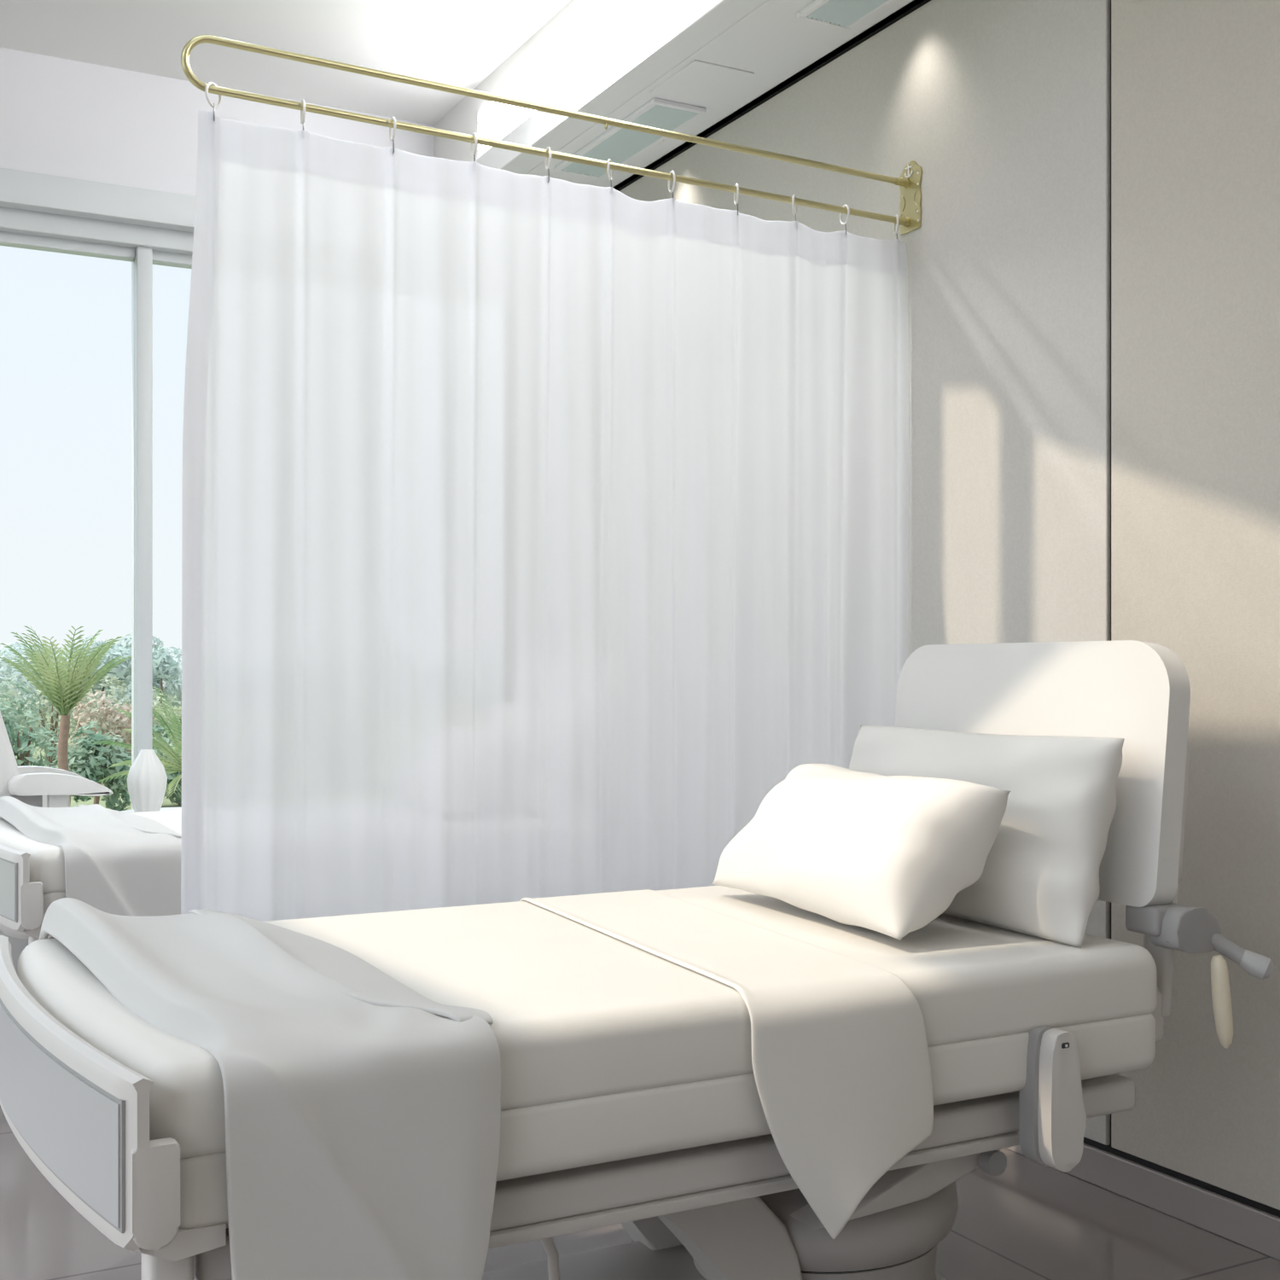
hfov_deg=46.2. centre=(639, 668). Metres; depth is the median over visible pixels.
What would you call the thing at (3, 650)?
tree
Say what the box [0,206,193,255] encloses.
trim
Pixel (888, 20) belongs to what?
trim
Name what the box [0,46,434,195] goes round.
wall
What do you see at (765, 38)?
ceiling
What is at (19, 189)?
trim
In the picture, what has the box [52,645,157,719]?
tree
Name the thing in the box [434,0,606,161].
trim
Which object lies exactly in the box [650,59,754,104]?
access panel
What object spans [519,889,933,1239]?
sheet
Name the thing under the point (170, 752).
palm tree
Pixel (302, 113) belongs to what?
curtain ring
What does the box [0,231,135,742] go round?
window
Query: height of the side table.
0.773 m
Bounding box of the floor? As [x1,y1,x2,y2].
[0,1105,1279,1279]
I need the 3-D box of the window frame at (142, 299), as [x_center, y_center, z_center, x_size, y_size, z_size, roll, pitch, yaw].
[-2.196,-0.403,6.621,0.065,2.950,0.150,0,0,-28]
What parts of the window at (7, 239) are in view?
pane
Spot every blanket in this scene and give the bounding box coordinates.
[0,796,181,916]
[38,897,500,1279]
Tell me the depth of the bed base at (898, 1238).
2.93 m
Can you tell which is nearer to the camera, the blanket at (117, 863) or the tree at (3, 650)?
the blanket at (117, 863)
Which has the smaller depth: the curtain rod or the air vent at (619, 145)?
the curtain rod
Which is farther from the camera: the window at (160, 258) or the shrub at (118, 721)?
the shrub at (118, 721)
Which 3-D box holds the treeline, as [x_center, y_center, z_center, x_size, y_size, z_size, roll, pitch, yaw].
[-87.426,0.415,96.567,247.947,9.205,99.821,0,0,-28]
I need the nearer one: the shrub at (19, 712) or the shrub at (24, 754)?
the shrub at (24, 754)
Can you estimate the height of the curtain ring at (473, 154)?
0.100 m
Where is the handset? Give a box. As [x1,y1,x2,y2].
[1210,954,1233,1048]
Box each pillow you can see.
[712,763,1010,940]
[848,724,1124,948]
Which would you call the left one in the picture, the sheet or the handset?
the sheet
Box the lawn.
[11,690,181,810]
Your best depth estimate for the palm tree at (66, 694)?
29.79 m
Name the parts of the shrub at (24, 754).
stem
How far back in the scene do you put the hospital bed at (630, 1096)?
2.80 m
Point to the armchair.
(32, 785)
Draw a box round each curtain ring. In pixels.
[204,81,221,121]
[300,98,305,130]
[389,116,395,153]
[470,132,477,161]
[544,146,551,182]
[607,158,612,186]
[668,170,675,197]
[733,183,738,215]
[791,194,797,221]
[839,204,849,234]
[893,214,898,238]
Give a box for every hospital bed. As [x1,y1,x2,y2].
[0,640,1274,1279]
[0,809,181,944]
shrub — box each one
[0,673,105,767]
[0,680,58,767]
[0,702,70,766]
[52,721,131,811]
[68,689,131,791]
[83,674,181,766]
[152,724,181,807]
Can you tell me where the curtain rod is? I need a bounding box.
[180,34,922,235]
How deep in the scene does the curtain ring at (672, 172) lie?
4.28 m
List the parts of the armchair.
backrest, armrest, armrest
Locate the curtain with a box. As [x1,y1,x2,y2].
[180,109,908,921]
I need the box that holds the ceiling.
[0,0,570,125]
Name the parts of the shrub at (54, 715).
stem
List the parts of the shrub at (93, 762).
stem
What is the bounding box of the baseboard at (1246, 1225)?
[1005,1131,1279,1260]
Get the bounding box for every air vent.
[554,98,706,179]
[796,0,896,30]
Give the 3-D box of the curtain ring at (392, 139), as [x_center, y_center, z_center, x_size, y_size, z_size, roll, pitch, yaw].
[-0.642,-1.382,3.897,0.007,0.100,0.059,0,0,-22]
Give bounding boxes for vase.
[127,749,167,812]
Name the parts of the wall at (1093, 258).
wall panel, wall panel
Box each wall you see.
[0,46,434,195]
[616,0,1279,1216]
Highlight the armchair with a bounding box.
[0,710,112,971]
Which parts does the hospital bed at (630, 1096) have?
inset panel, footboard, mattress, plate, lift arm, frame, mattress, lift arm, swing arm, knob, latch plate, headboard, lever arm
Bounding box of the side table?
[121,807,181,812]
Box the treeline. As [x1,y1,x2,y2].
[0,633,181,709]
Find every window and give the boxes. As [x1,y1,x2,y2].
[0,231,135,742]
[152,250,191,268]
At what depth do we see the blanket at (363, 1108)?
2.23 m
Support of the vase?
on the side table
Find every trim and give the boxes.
[0,167,195,232]
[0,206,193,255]
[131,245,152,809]
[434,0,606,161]
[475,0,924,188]
[615,0,925,189]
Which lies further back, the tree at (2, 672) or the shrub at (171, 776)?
the tree at (2, 672)
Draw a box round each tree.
[0,626,131,804]
[0,641,95,727]
[0,653,46,703]
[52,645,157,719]
[68,634,164,711]
[93,686,181,797]
[115,645,181,716]
[177,662,181,674]
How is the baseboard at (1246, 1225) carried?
attached to the wall at (1093, 258)
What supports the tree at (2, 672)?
on the lawn
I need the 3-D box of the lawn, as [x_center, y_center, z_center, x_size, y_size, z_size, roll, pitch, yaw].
[-60.280,4.472,155.317,360.000,0.200,309.200,0,0,-28]
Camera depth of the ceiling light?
5.82 m
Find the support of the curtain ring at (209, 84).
attached to the curtain rod
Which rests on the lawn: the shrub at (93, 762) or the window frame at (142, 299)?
the shrub at (93, 762)
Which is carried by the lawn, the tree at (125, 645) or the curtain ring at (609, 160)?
the tree at (125, 645)
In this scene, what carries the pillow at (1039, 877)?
on the hospital bed at (630, 1096)
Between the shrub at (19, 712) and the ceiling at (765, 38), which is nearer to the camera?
the ceiling at (765, 38)
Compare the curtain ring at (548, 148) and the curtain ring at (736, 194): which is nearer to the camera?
the curtain ring at (548, 148)
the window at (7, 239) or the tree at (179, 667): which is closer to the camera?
the window at (7, 239)
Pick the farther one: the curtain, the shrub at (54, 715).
the shrub at (54, 715)
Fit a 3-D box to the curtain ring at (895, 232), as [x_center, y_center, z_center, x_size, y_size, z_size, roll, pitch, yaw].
[0.796,-1.361,4.665,0.008,0.100,0.058,0,0,-2]
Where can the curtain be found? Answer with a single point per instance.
(536, 532)
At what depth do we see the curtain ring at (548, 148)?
4.10 m
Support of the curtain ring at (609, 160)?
attached to the curtain rod
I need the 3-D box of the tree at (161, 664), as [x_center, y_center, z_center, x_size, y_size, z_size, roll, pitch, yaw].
[-39.208,1.193,122.253,7.652,6.436,7.038,0,0,-28]
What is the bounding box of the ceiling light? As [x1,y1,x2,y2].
[477,0,674,157]
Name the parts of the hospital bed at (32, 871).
inset panel, footboard, mattress, mattress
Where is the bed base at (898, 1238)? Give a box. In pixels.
[758,1181,958,1272]
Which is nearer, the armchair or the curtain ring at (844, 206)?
the curtain ring at (844, 206)
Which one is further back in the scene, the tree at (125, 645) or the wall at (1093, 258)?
the tree at (125, 645)
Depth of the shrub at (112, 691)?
61.61 m
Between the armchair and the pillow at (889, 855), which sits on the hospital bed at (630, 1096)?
the pillow at (889, 855)
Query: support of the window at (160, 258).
in the wall at (61, 117)
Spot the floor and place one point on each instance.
(1032, 1220)
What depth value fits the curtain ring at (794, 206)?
4.47 m
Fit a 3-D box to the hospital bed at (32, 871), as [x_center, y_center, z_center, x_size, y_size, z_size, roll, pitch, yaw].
[-1.222,0.656,5.561,2.351,1.432,1.336,0,0,-28]

